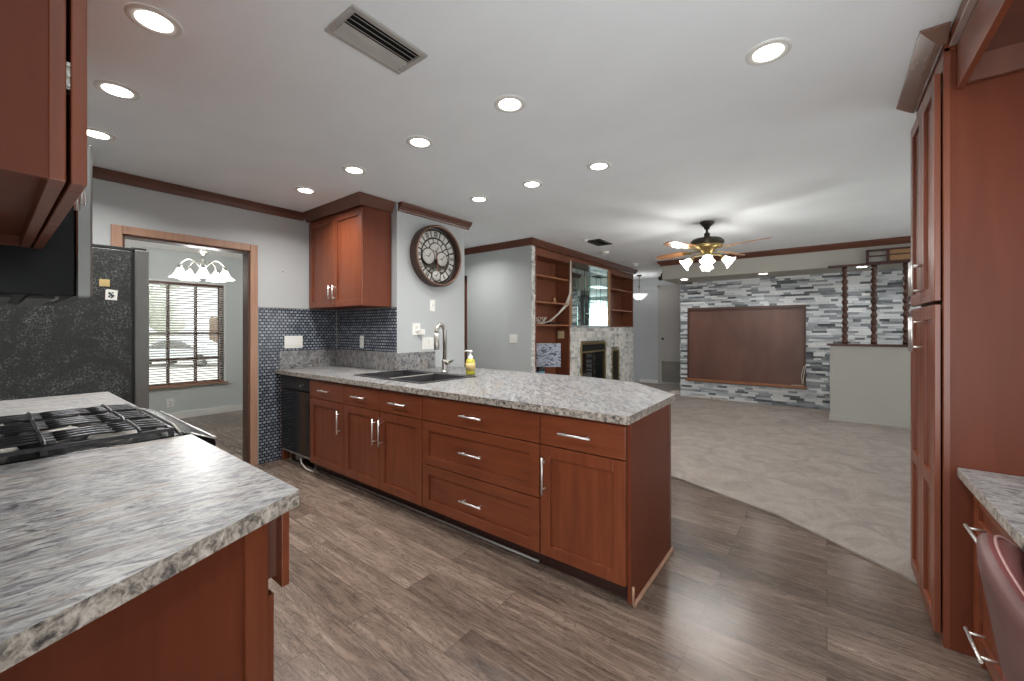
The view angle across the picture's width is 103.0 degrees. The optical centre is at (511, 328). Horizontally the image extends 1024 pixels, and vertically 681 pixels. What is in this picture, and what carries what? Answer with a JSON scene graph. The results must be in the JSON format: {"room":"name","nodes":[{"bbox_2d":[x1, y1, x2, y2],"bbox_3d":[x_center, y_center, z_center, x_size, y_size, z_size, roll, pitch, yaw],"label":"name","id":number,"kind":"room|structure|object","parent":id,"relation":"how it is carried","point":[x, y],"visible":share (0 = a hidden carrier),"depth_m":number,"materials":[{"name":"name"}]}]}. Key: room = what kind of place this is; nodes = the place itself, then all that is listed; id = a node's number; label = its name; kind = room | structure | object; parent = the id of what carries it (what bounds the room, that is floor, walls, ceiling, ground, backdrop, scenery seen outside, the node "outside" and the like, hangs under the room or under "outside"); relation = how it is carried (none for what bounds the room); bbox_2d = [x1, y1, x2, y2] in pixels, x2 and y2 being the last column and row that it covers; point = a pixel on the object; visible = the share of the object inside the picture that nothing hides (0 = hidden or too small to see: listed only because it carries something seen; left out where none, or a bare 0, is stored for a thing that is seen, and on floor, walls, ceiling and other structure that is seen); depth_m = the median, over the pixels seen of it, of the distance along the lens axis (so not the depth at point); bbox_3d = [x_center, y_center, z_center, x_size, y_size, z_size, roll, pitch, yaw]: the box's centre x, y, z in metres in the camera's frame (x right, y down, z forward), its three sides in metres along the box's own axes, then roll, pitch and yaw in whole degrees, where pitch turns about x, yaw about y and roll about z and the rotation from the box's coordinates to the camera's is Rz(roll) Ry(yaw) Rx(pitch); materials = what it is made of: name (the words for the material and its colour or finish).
{"room":"kitchen","nodes":[
{"label":"kitchen","id":0,"kind":"room"},
{"bbox_2d":[125,245,242,413],"bbox_3d":[-5.416,0.047,5.583,0.140,2.580,7.000,0,0,38],"label":"wall","id":1,"kind":"structure","parent":0,"point":[163,263],"depth_m":6.40,"materials":[{"name":"paint"}]},
{"bbox_2d":[166,398,173,407],"bbox_3d":[-5.017,1.087,5.976,0.010,0.130,0.090,0,0,38],"label":"power outlet","id":2,"kind":"object","parent":1,"relation":"attached to","point":[169,402],"visible":1,"depth_m":5.97,"materials":[{"name":"white plastic"}]},
{"bbox_2d":[125,239,242,258],"bbox_3d":[-5.637,-1.200,5.122,0.075,0.085,5.800,0,0,38],"label":"trim","id":3,"kind":"structure","parent":1,"relation":"attached to","point":[127,241],"depth_m":6.00,"materials":[{"name":"white paint"}]},
{"bbox_2d":[149,279,228,389],"bbox_3d":[-5.041,0.073,5.994,0.150,1.572,1.450,0,0,38],"label":"window","id":4,"kind":"structure","parent":1,"relation":"in","point":[184,385],"depth_m":6.30,"materials":[{"name":"brown wood"}]},
{"bbox_2d":[149,281,222,386],"bbox_3d":[-5.028,0.071,5.985,0.041,1.523,1.326,0,0,38],"label":"window blind","id":5,"kind":"object","parent":4,"relation":"attached to","point":[162,283],"visible":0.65,"depth_m":6.12,"materials":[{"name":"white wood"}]},
{"bbox_2d":[168,404,242,418],"bbox_3d":[-5.661,1.287,5.140,0.015,0.100,5.800,0,0,38],"label":"baseboard","id":6,"kind":"structure","parent":1,"relation":"attached to","point":[201,412],"depth_m":6.32,"materials":[{"name":"white paint"}]},
{"bbox_2d":[92,178,309,463],"bbox_3d":[-3.546,0.047,2.787,0.120,2.580,4.866,0,0,38],"label":"wall","id":7,"kind":"structure","parent":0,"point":[282,242],"depth_m":3.84,"materials":[{"name":"paint"}]},
{"bbox_2d":[259,308,335,463],"bbox_3d":[-2.255,0.563,4.348,0.010,1.548,0.816,0,0,38],"label":"wall tile","id":8,"kind":"structure","parent":7,"relation":"attached to","point":[317,328],"depth_m":4.14,"materials":[{"name":"tile"}]},
{"bbox_2d":[284,336,302,348],"bbox_3d":[-2.295,0.137,4.280,0.010,0.130,0.185,0,0,38],"label":"light switch","id":9,"kind":"object","parent":8,"relation":"attached to","point":[289,341],"visible":1,"depth_m":4.27,"materials":[{"name":"white plastic"}]},
{"bbox_2d":[391,202,463,366],"bbox_3d":[-1.329,0.047,4.741,1.235,2.580,0.939,0,0,38],"label":"wall","id":10,"kind":"structure","parent":0,"point":[411,296],"depth_m":4.21,"materials":[{"name":"paint"}]},
{"bbox_2d":[111,224,257,465],"bbox_3d":[-2.878,0.257,3.642,0.150,2.161,1.040,0,0,38],"label":"door frame","id":11,"kind":"structure","parent":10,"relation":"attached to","point":[117,231],"depth_m":3.96,"materials":[{"name":"brown wood"}]},
{"bbox_2d":[92,166,303,220],"bbox_3d":[-2.932,-1.200,3.458,0.030,0.085,2.280,0,0,38],"label":"crown molding","id":12,"kind":"structure","parent":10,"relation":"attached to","point":[97,172],"depth_m":3.57,"materials":[{"name":"brown wood"}]},
{"bbox_2d":[302,192,394,309],"bbox_3d":[-1.693,-0.730,4.163,1.098,1.024,0.392,0,0,38],"label":"upper cabinet","id":13,"kind":"object","parent":10,"relation":"attached to","point":[350,235],"visible":1,"depth_m":3.97,"materials":[{"name":"brown wood"}]},
{"bbox_2d":[279,349,434,370],"bbox_3d":[-1.595,0.321,4.310,1.514,0.183,0.551,0,0,9],"label":"backsplash","id":14,"kind":"structure","parent":10,"relation":"attached to","point":[389,361],"depth_m":4.27,"materials":[{"name":"stone"}]},
{"bbox_2d":[337,307,396,351],"bbox_3d":[-1.568,0.100,4.326,1.105,0.622,0.010,0,0,38],"label":"tiled wall","id":15,"kind":"structure","parent":10,"relation":"attached to","point":[378,326],"depth_m":4.27,"materials":[{"name":"tile"}]},
{"bbox_2d":[259,307,394,348],"bbox_3d":[-1.819,0.004,4.010,1.115,0.446,0.816,0,0,38],"label":"trim","id":16,"kind":"structure","parent":15,"relation":"attached to","point":[259,307],"depth_m":4.42,"materials":[{"name":"grey metal"}]},
{"bbox_2d":[360,336,363,347],"bbox_3d":[-1.604,0.137,4.340,0.070,0.130,0.010,0,0,38],"label":"power outlet","id":17,"kind":"object","parent":15,"relation":"attached to","point":[361,337],"visible":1,"depth_m":4.33,"materials":[{"name":"white plastic"}]},
{"bbox_2d":[412,323,419,334],"bbox_3d":[-0.981,0.002,4.173,0.010,0.125,0.100,0,0,38],"label":"power outlet","id":18,"kind":"object","parent":10,"relation":"attached to","point":[415,326],"visible":0.98,"depth_m":4.16,"materials":[{"name":"white plastic"}]},
{"bbox_2d":[422,337,433,349],"bbox_3d":[-0.885,0.152,4.295,0.010,0.125,0.165,0,0,38],"label":"light switch","id":19,"kind":"object","parent":10,"relation":"attached to","point":[427,343],"visible":0.99,"depth_m":4.30,"materials":[{"name":"white plastic"}]},
{"bbox_2d":[430,300,434,311],"bbox_3d":[-0.846,-0.248,4.341,0.018,0.125,0.070,0,0,38],"label":"light switch","id":20,"kind":"object","parent":10,"relation":"attached to","point":[432,302],"visible":1,"depth_m":4.34,"materials":[{"name":"white plastic"}]},
{"bbox_2d":[398,201,472,229],"bbox_3d":[-0.790,-1.202,4.371,0.069,0.082,0.994,0,0,38],"label":"trim","id":21,"kind":"structure","parent":10,"relation":"attached to","point":[405,207],"depth_m":4.30,"materials":[{"name":"brown wood"}]},
{"bbox_2d":[410,225,461,286],"bbox_3d":[-0.794,-0.775,4.339,0.100,0.650,0.650,0,0,38],"label":"wall clock","id":22,"kind":"object","parent":10,"relation":"attached to","point":[433,260],"visible":1,"depth_m":4.34,"materials":[{"name":"brown wood"}]},
{"bbox_2d":[464,245,534,371],"bbox_3d":[-1.983,0.047,7.428,5.770,2.580,0.120,0,0,38],"label":"wall","id":23,"kind":"structure","parent":0,"point":[499,284],"depth_m":5.95,"materials":[{"name":"paint"}]},
{"bbox_2d":[464,276,466,366],"bbox_3d":[-1.099,0.252,6.655,0.995,2.170,0.020,0,0,38],"label":"hall door","id":24,"kind":"structure","parent":23,"relation":"in","point":[465,277],"depth_m":6.35,"materials":[{"name":"brown wood"}]},
{"bbox_2d":[509,334,517,342],"bbox_3d":[0.021,0.137,5.794,0.145,0.125,0.010,0,0,38],"label":"light switch","id":25,"kind":"object","parent":23,"relation":"attached to","point":[513,338],"visible":1,"depth_m":5.79,"materials":[{"name":"white plastic"}]},
{"bbox_2d":[531,245,534,372],"bbox_3d":[0.296,0.083,5.644,0.018,2.478,0.078,0,0,38],"label":"trim","id":26,"kind":"structure","parent":23,"relation":"attached to","point":[532,246],"depth_m":5.63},
{"bbox_2d":[535,246,535,372],"bbox_3d":[0.313,0.083,5.712,0.042,2.481,0.043,0,0,38],"label":"trim","id":27,"kind":"structure","parent":23,"relation":"attached to","point":[535,246],"depth_m":5.70,"materials":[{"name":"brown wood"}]},
{"bbox_2d":[464,237,637,273],"bbox_3d":[-0.805,-1.200,8.808,5.745,0.085,3.895,0,0,38],"label":"trim","id":28,"kind":"structure","parent":23,"relation":"attached to","point":[527,241],"depth_m":6.12,"materials":[{"name":"brown wood"}]},
{"bbox_2d":[87,0,961,279],"bbox_3d":[0.459,-1.293,4.514,13.200,0.100,12.900,0,0,38],"label":"ceiling","id":29,"kind":"structure","parent":0,"point":[254,100],"depth_m":2.34,"materials":[{"name":"paint"}]},
{"bbox_2d":[87,127,115,140],"bbox_3d":[-2.647,-1.239,2.592,0.180,0.006,0.180,0,0,38],"label":"recessed light","id":30,"kind":"object","parent":29,"relation":"in","point":[91,132],"visible":0.77,"depth_m":2.60,"materials":[{"name":"white"}]},
{"bbox_2d":[93,80,140,99],"bbox_3d":[-2.053,-1.239,2.118,0.180,0.006,0.180,0,0,38],"label":"recessed light","id":31,"kind":"object","parent":29,"relation":"in","point":[114,89],"visible":1,"depth_m":2.11,"materials":[{"name":"white glass"}]},
{"bbox_2d":[124,3,182,36],"bbox_3d":[-1.442,-1.239,1.641,0.180,0.006,0.180,0,0,38],"label":"recessed light","id":32,"kind":"object","parent":29,"relation":"in","point":[151,19],"visible":1,"depth_m":1.63,"materials":[{"name":"white paint"}]},
{"bbox_2d":[168,249,235,282],"bbox_3d":[-3.734,-0.920,4.891,0.648,0.647,0.614,0,0,38],"label":"chandelier","id":33,"kind":"object","parent":29,"relation":"hanging from","point":[202,273],"visible":0.91,"depth_m":4.89,"materials":[{"name":"white glass"}]},
{"bbox_2d":[294,187,316,193],"bbox_3d":[-1.849,-1.239,3.644,0.180,0.006,0.180,0,0,38],"label":"recessed light","id":34,"kind":"object","parent":29,"relation":"in","point":[306,190],"visible":1,"depth_m":3.64,"materials":[{"name":"white"}]},
{"bbox_2d":[342,165,365,174],"bbox_3d":[-1.232,-1.239,3.179,0.180,0.006,0.180,0,0,38],"label":"recessed light","id":35,"kind":"object","parent":29,"relation":"in","point":[351,169],"visible":1,"depth_m":3.16,"materials":[{"name":"white glass"}]},
{"bbox_2d":[324,4,426,74],"bbox_3d":[-0.579,-1.234,1.764,0.215,0.016,0.370,0,0,38],"label":"ceiling vent","id":36,"kind":"object","parent":29,"relation":"in","point":[354,27],"visible":1,"depth_m":1.74,"materials":[{"name":"metal"}]},
{"bbox_2d":[406,136,433,148],"bbox_3d":[-0.612,-1.239,2.706,0.180,0.006,0.180,0,0,38],"label":"recessed light","id":37,"kind":"object","parent":29,"relation":"in","point":[422,142],"visible":1,"depth_m":2.70,"materials":[{"name":"white glass"}]},
{"bbox_2d":[470,196,488,201],"bbox_3d":[-0.314,-1.239,3.891,0.180,0.006,0.180,0,0,38],"label":"recessed light","id":38,"kind":"object","parent":29,"relation":"in","point":[474,198],"visible":1,"depth_m":3.89,"materials":[{"name":"white plastic"}]},
{"bbox_2d":[494,95,525,112],"bbox_3d":[-0.012,-1.239,2.247,0.180,0.006,0.180,0,0,38],"label":"recessed light","id":39,"kind":"object","parent":29,"relation":"in","point":[505,103],"visible":1,"depth_m":2.23,"materials":[{"name":"white"}]},
{"bbox_2d":[522,180,542,187],"bbox_3d":[0.172,-1.239,3.490,0.180,0.006,0.180,0,0,38],"label":"recessed light","id":40,"kind":"object","parent":29,"relation":"in","point":[531,183],"visible":1,"depth_m":3.48,"materials":[{"name":"white plastic"}]},
{"bbox_2d":[587,161,610,170],"bbox_3d":[0.663,-1.239,3.103,0.180,0.006,0.180,0,0,38],"label":"recessed light","id":41,"kind":"object","parent":29,"relation":"in","point":[599,165],"visible":1,"depth_m":3.10,"materials":[{"name":"white glass"}]},
{"bbox_2d":[587,239,611,245],"bbox_3d":[1.243,-1.234,5.829,0.230,0.016,0.420,0,0,38],"label":"ceiling vent","id":42,"kind":"object","parent":29,"relation":"in","point":[598,242],"visible":0.87,"depth_m":5.79,"materials":[{"name":"brown metal"}]},
{"bbox_2d":[633,275,647,300],"bbox_3d":[2.927,-0.938,9.369,0.380,0.600,0.380,0,0,38],"label":"pendant light","id":43,"kind":"object","parent":29,"relation":"hanging from","point":[639,296],"visible":0.95,"depth_m":9.26,"materials":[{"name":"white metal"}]},
{"bbox_2d":[656,220,771,271],"bbox_3d":[2.265,-0.967,4.728,1.040,0.553,1.040,0,0,15],"label":"ceiling fan","id":44,"kind":"object","parent":29,"relation":"hanging from","point":[706,245],"visible":1,"depth_m":4.63,"materials":[{"name":"brown metal"}]},
{"bbox_2d":[745,38,791,65],"bbox_3d":[1.149,-1.239,1.826,0.180,0.006,0.180,0,0,38],"label":"recessed light","id":45,"kind":"object","parent":29,"relation":"in","point":[769,51],"visible":1,"depth_m":1.82,"materials":[{"name":"white"}]},
{"bbox_2d":[949,0,1023,88],"bbox_3d":[1.543,-1.111,0.835,0.622,0.260,1.650,0,0,38],"label":"upper cabinet","id":46,"kind":"object","parent":29,"relation":"attached to","point":[988,34],"visible":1,"depth_m":1.53,"materials":[{"name":"brown wood"}]},
{"bbox_2d":[179,410,992,680],"bbox_3d":[0.459,1.397,4.514,13.200,0.120,12.900,0,0,38],"label":"floor","id":47,"kind":"structure","parent":0,"point":[379,588],"depth_m":1.93,"materials":[{"name":"laminate"}]},
{"bbox_2d":[0,244,148,408],"bbox_3d":[-3.059,0.388,2.738,0.667,1.899,0.925,0,0,38],"label":"refrigerator","id":48,"kind":"object","parent":47,"relation":"on","point":[95,344],"visible":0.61,"depth_m":2.63,"materials":[{"name":"metal"}]},
{"bbox_2d":[99,279,109,286],"bbox_3d":[-2.681,-0.304,2.679,0.002,0.046,0.050,0,0,38],"label":"magnet","id":49,"kind":"object","parent":48,"relation":"attached to","point":[102,282],"visible":1,"depth_m":2.68,"materials":[{"name":"beige paper"}]},
{"bbox_2d":[105,289,117,299],"bbox_3d":[-2.661,-0.228,2.704,0.003,0.072,0.060,0,0,38],"label":"magnet","id":50,"kind":"object","parent":48,"relation":"attached to","point":[110,294],"visible":1,"depth_m":2.70,"materials":[{"name":"white plastic"}]},
{"bbox_2d":[0,403,216,465],"bbox_3d":[-1.784,0.837,1.633,0.876,1.000,0.796,0,0,38],"label":"gas range","id":51,"kind":"object","parent":47,"relation":"on","point":[29,436],"visible":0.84,"depth_m":1.55,"materials":[{"name":"black metal"}]},
{"bbox_2d":[0,511,288,680],"bbox_3d":[-1.014,0.894,1.008,1.097,0.885,0.753,0,0,38],"label":"base cabinet","id":52,"kind":"object","parent":47,"relation":"on","point":[213,619],"visible":0.44,"depth_m":0.89,"materials":[{"name":"brown wood"}]},
{"bbox_2d":[0,434,298,672],"bbox_3d":[-0.993,0.432,0.948,1.208,0.040,0.700,0,0,38],"label":"countertop","id":53,"kind":"structure","parent":52,"relation":"on","point":[83,535],"depth_m":0.87,"materials":[{"name":"stone"}]},
{"bbox_2d":[282,374,295,459],"bbox_3d":[-2.190,0.894,4.389,0.040,0.885,0.540,0,0,38],"label":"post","id":54,"kind":"object","parent":47,"relation":"on","point":[285,454],"visible":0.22,"depth_m":4.18,"materials":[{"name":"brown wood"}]},
{"bbox_2d":[281,375,317,471],"bbox_3d":[-1.928,0.901,4.181,0.620,0.872,0.604,0,0,37],"label":"dishwasher","id":55,"kind":"object","parent":47,"relation":"on","point":[296,390],"visible":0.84,"depth_m":3.95,"materials":[{"name":"metal"}]},
{"bbox_2d":[310,379,352,482],"bbox_3d":[-1.486,0.894,3.824,0.578,0.885,0.627,0,0,37],"label":"base cabinet","id":56,"kind":"object","parent":47,"relation":"on","point":[326,397],"visible":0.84,"depth_m":3.60,"materials":[{"name":"brown wood"}]},
{"bbox_2d":[344,384,430,514],"bbox_3d":[-0.858,0.894,3.347,0.995,0.885,0.627,0,0,37],"label":"base cabinet","id":57,"kind":"object","parent":47,"relation":"on","point":[383,429],"visible":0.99,"depth_m":3.09,"materials":[{"name":"brown wood"}]},
{"bbox_2d":[318,469,539,562],"bbox_3d":[-0.829,1.325,3.070,2.470,0.017,0.017,0,0,37],"label":"toe kick","id":58,"kind":"object","parent":47,"relation":"on","point":[329,474],"visible":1,"depth_m":2.80,"materials":[{"name":"grey metal"}]},
{"bbox_2d":[423,396,547,564],"bbox_3d":[-0.072,0.894,2.749,0.975,0.885,0.627,0,0,37],"label":"base cabinet","id":59,"kind":"object","parent":47,"relation":"on","point":[482,462],"visible":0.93,"depth_m":2.49,"materials":[{"name":"brown wood"}]},
{"bbox_2d":[541,404,673,607],"bbox_3d":[0.553,0.894,2.329,0.526,0.885,0.714,0,0,37],"label":"base cabinet","id":60,"kind":"object","parent":47,"relation":"on","point":[606,486],"visible":0.97,"depth_m":2.10,"materials":[{"name":"brown wood"}]},
{"bbox_2d":[275,349,674,424],"bbox_3d":[-0.525,0.341,3.549,3.700,0.223,1.370,0,0,38],"label":"countertop","id":61,"kind":"structure","parent":60,"relation":"on","point":[591,398],"depth_m":2.97,"materials":[{"name":"stone"}]},
{"bbox_2d":[355,369,475,383],"bbox_3d":[-0.859,0.509,3.563,0.926,0.209,0.601,0,0,38],"label":"sink","id":62,"kind":"object","parent":61,"relation":"in","point":[413,376],"visible":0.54,"depth_m":3.65,"materials":[{"name":"black"}]},
{"bbox_2d":[434,323,453,371],"bbox_3d":[-0.622,0.174,3.760,0.172,0.461,0.162,0,0,38],"label":"faucet","id":63,"kind":"object","parent":61,"relation":"on","point":[445,362],"visible":1,"depth_m":3.80,"materials":[{"name":"silver metal"}]},
{"bbox_2d":[465,350,474,374],"bbox_3d":[-0.373,0.296,3.645,0.086,0.217,0.084,0,0,-27],"label":"soap bottle","id":64,"kind":"object","parent":61,"relation":"on","point":[470,362],"visible":1,"depth_m":3.61,"materials":[{"name":"yellow plastic"}]},
{"bbox_2d":[633,381,916,582],"bbox_3d":[2.026,1.329,6.538,13.200,0.013,7.380,0,0,38],"label":"floor","id":65,"kind":"structure","parent":47,"relation":"on","point":[846,484],"depth_m":3.86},
{"bbox_2d":[536,247,569,374],"bbox_3d":[0.524,0.084,6.199,0.265,2.483,0.985,0,0,38],"label":"bookcase","id":66,"kind":"object","parent":65,"relation":"on","point":[552,268],"visible":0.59,"depth_m":6.49,"materials":[{"name":"brown wood"}]},
{"bbox_2d":[536,367,544,372],"bbox_3d":[0.408,0.926,6.082,0.168,0.720,0.168,0,0,38],"label":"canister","id":67,"kind":"object","parent":66,"relation":"on","point":[538,369],"visible":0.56,"depth_m":6.01,"materials":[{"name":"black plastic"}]},
{"bbox_2d":[536,343,560,366],"bbox_3d":[0.552,0.397,6.186,0.380,0.360,0.025,0,0,-4],"label":"print","id":68,"kind":"object","parent":66,"relation":"in","point":[547,354],"visible":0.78,"depth_m":6.17},
{"bbox_2d":[536,260,570,323],"bbox_3d":[0.576,-0.580,6.210,0.153,1.017,0.944,0,0,45],"label":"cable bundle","id":69,"kind":"object","parent":66,"relation":"hanging from","point":[569,295],"visible":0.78,"depth_m":6.42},
{"bbox_2d":[692,396,728,400],"bbox_3d":[3.699,1.298,7.607,0.630,0.042,0.111,0,0,38],"label":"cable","id":70,"kind":"object","parent":65,"relation":"on","point":[702,397],"visible":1,"depth_m":7.61,"materials":[{"name":"grey"}]},
{"bbox_2d":[896,21,1023,657],"bbox_3d":[2.223,0.048,1.760,0.751,2.579,0.746,0,0,38],"label":"pantry cabinet","id":71,"kind":"object","parent":47,"relation":"on","point":[966,265],"visible":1,"depth_m":1.69,"materials":[{"name":"brown wood"}]},
{"bbox_2d":[963,496,1020,680],"bbox_3d":[1.892,0.975,1.294,0.592,0.725,0.552,0,0,38],"label":"base cabinet","id":72,"kind":"object","parent":47,"relation":"on","point":[986,654],"visible":0.38,"depth_m":1.52,"materials":[{"name":"brown wood"}]},
{"bbox_2d":[976,532,1023,680],"bbox_3d":[1.437,0.949,0.931,0.539,0.775,0.495,0,0,-38],"label":"tub chair","id":73,"kind":"object","parent":47,"relation":"on","point":[1000,561],"visible":1,"depth_m":1.02,"materials":[{"name":"leather"}]},
{"bbox_3d":[-2.510,0.894,2.143,0.890,0.885,0.717,0,0,38],"label":"base cabinet","id":74,"kind":"object","parent":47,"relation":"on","visible":0},
{"bbox_2d":[0,392,136,415],"bbox_3d":[-2.522,0.432,2.131,0.898,0.040,0.700,0,0,38],"label":"countertop","id":75,"kind":"structure","parent":74,"relation":"on","point":[41,404],"depth_m":2.28,"materials":[{"name":"stone"}]},
{"bbox_3d":[1.136,0.974,0.309,0.582,0.725,0.420,0,0,38],"label":"cabinet","id":76,"kind":"object","parent":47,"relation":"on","visible":0},
{"bbox_2d":[957,468,1023,550],"bbox_3d":[1.559,0.591,0.803,0.632,0.038,1.739,0,0,38],"label":"countertop","id":77,"kind":"structure","parent":76,"relation":"on","point":[1002,495],"depth_m":1.41,"materials":[{"name":"stone"}]},
{"bbox_2d":[570,327,633,381],"bbox_3d":[1.610,0.645,7.701,0.416,1.353,2.691,0,0,38],"label":"stone wall","id":78,"kind":"structure","parent":0,"point":[624,343],"depth_m":7.68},
{"bbox_2d":[570,257,609,326],"bbox_3d":[1.296,-0.597,7.195,0.266,1.122,1.525,0,0,38],"label":"display cabinet","id":79,"kind":"object","parent":78,"relation":"on","point":[590,282],"visible":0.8,"depth_m":7.44,"materials":[{"name":"glass"}]},
{"bbox_2d":[570,325,609,326],"bbox_3d":[1.294,-0.047,7.196,0.262,0.022,1.525,0,0,38],"label":"shelf","id":80,"kind":"object","parent":79,"relation":"attached to","point":[570,325],"depth_m":7.27,"materials":[{"name":"stone"}]},
{"bbox_2d":[599,270,607,325],"bbox_3d":[1.726,-0.581,7.708,0.186,1.041,0.005,0,0,38],"label":"mirror","id":81,"kind":"object","parent":79,"relation":"on","point":[603,275],"depth_m":7.70,"materials":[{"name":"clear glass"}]},
{"bbox_2d":[579,341,605,378],"bbox_3d":[1.418,0.772,7.173,0.082,1.090,0.960,0,0,38],"label":"fireplace insert","id":82,"kind":"object","parent":78,"relation":"attached to","point":[593,364],"visible":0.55,"depth_m":7.17,"materials":[{"name":"gold metal"}]},
{"bbox_2d":[611,349,618,379],"bbox_3d":[1.997,0.777,7.913,0.052,0.760,0.340,0,0,38],"label":"panel","id":83,"kind":"object","parent":78,"relation":"attached to","point":[615,352],"visible":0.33,"depth_m":7.92,"materials":[{"name":"brown metal"}]},
{"bbox_2d":[610,268,632,326],"bbox_3d":[2.117,-0.597,8.257,0.265,1.122,1.150,0,0,38],"label":"bookcase","id":84,"kind":"object","parent":78,"relation":"on","point":[621,283],"visible":0.76,"depth_m":8.61,"materials":[{"name":"brown wood"}]},
{"bbox_2d":[632,278,677,384],"bbox_3d":[4.253,0.047,9.416,13.200,2.580,0.100,0,0,38],"label":"wall","id":85,"kind":"structure","parent":0,"point":[645,311],"depth_m":10.07,"materials":[{"name":"paint"}]},
{"bbox_2d":[640,379,659,383],"bbox_3d":[3.388,1.292,10.014,0.500,0.090,0.015,0,0,38],"label":"baseboard","id":86,"kind":"structure","parent":85,"relation":"attached to","point":[641,380],"depth_m":10.02,"materials":[{"name":"white paint"}]},
{"bbox_2d":[658,284,679,382],"bbox_3d":[3.845,0.127,9.657,0.760,2.380,0.020,0,0,38],"label":"door frame","id":87,"kind":"structure","parent":85,"relation":"attached to","point":[669,285],"depth_m":9.86,"materials":[{"name":"paint"}]},
{"bbox_2d":[660,359,679,384],"bbox_3d":[3.842,1.022,9.652,0.640,0.570,0.027,0,0,38],"label":"air vent","id":88,"kind":"object","parent":85,"relation":"in","point":[669,369],"visible":0.6,"depth_m":9.71,"materials":[{"name":"metal"}]},
{"bbox_2d":[660,286,680,357],"bbox_3d":[3.825,-0.163,9.631,0.640,1.680,0.085,0,0,38],"label":"door","id":89,"kind":"structure","parent":85,"relation":"in","point":[670,315],"depth_m":9.69,"materials":[{"name":"paint"}]},
{"bbox_2d":[662,243,910,284],"bbox_3d":[5.827,-1.075,6.630,5.900,0.335,2.380,0,0,38],"label":"wall","id":90,"kind":"structure","parent":0,"point":[809,263],"depth_m":6.43,"materials":[{"name":"paint"}]},
{"bbox_2d":[657,236,910,265],"bbox_3d":[5.235,-1.200,5.967,5.925,0.085,0.755,0,0,38],"label":"trim","id":91,"kind":"structure","parent":90,"relation":"attached to","point":[906,239],"depth_m":6.10,"materials":[{"name":"brown wood"}]},
{"bbox_2d":[680,268,920,409],"bbox_3d":[5.613,0.207,6.282,5.809,2.228,0.182,0,0,39],"label":"stone wall","id":92,"kind":"structure","parent":0,"point":[817,337],"depth_m":6.77,"materials":[{"name":"grey stone"}]},
{"bbox_2d":[685,305,806,388],"bbox_3d":[4.157,0.294,7.375,1.916,1.405,0.084,0,0,38],"label":"wall panel","id":93,"kind":"object","parent":92,"relation":"attached to","point":[747,345],"visible":1,"depth_m":7.32,"materials":[{"name":"brown wood"}]},
{"bbox_2d":[830,346,910,422],"bbox_3d":[5.690,0.789,5.200,2.566,1.095,0.120,0,0,38],"label":"wall","id":94,"kind":"structure","parent":0,"point":[868,382],"depth_m":5.67,"materials":[{"name":"paint"}]},
{"bbox_2d":[827,246,910,346],"bbox_3d":[5.672,-0.433,5.214,2.580,1.350,0.180,0,0,38],"label":"divider","id":95,"kind":"object","parent":94,"relation":"on","point":[898,255],"visible":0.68,"depth_m":5.66,"materials":[{"name":"brown wood"}]},
{"bbox_2d":[829,413,910,428],"bbox_3d":[5.680,1.288,5.199,2.580,0.073,0.134,0,0,38],"label":"baseboard","id":96,"kind":"structure","parent":94,"relation":"attached to","point":[831,417],"depth_m":5.66,"materials":[{"name":"paint"}]},
{"bbox_3d":[-4.016,0.047,2.767,8.260,2.580,0.120,0,0,38],"label":"wall","id":97,"kind":"structure","parent":0,"visible":0},
{"bbox_2d":[0,0,86,248],"bbox_3d":[-1.206,-0.747,0.902,0.939,0.988,0.353,0,0,38],"label":"upper cabinet","id":98,"kind":"object","parent":97,"relation":"attached to","point":[43,43],"visible":1,"depth_m":0.69,"materials":[{"name":"brown wood"}]},
{"bbox_2d":[0,145,91,306],"bbox_3d":[-1.899,-0.362,1.484,0.870,0.526,0.433,0,0,38],"label":"microwave","id":99,"kind":"object","parent":97,"relation":"attached to","point":[59,274],"visible":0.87,"depth_m":1.33,"materials":[{"name":"black metal"}]},
{"label":"outside","id":100,"kind":"structure","parent":0,"visible":0},
{"bbox_2d":[149,361,216,383],"bbox_3d":[-22.206,1.922,26.671,52.230,0.070,75.000,0,0,38],"label":"driveway","id":101,"kind":"structure","parent":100,"point":[178,361],"depth_m":17.66,"materials":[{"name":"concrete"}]},
{"bbox_2d":[149,336,176,344],"bbox_3d":[-26.556,1.075,24.400,2.628,2.020,13.855,0,0,38],"label":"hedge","id":102,"kind":"object","parent":101,"relation":"on","point":[152,336],"visible":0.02,"depth_m":27.27,"materials":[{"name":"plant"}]},
{"bbox_2d":[149,285,186,331],"bbox_3d":[-22.653,-1.270,23.253,5.678,6.347,6.805,0,0,38],"label":"tree","id":103,"kind":"object","parent":101,"relation":"on","point":[149,285],"visible":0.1,"depth_m":24.61,"materials":[{"name":"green plant"}]},
{"bbox_2d":[149,337,216,365],"bbox_3d":[-16.878,1.157,21.018,4.530,1.459,1.830,0,0,0],"label":"car","id":104,"kind":"object","parent":101,"relation":"on","point":[172,337],"visible":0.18,"depth_m":20.16,"materials":[{"name":"silver metal"}]},
{"bbox_2d":[209,317,216,341],"bbox_3d":[-18.434,0.487,31.030,8.000,2.800,0.181,0,0,-14],"label":"fence","id":105,"kind":"object","parent":101,"relation":"on","point":[209,317],"visible":0.02,"depth_m":30.03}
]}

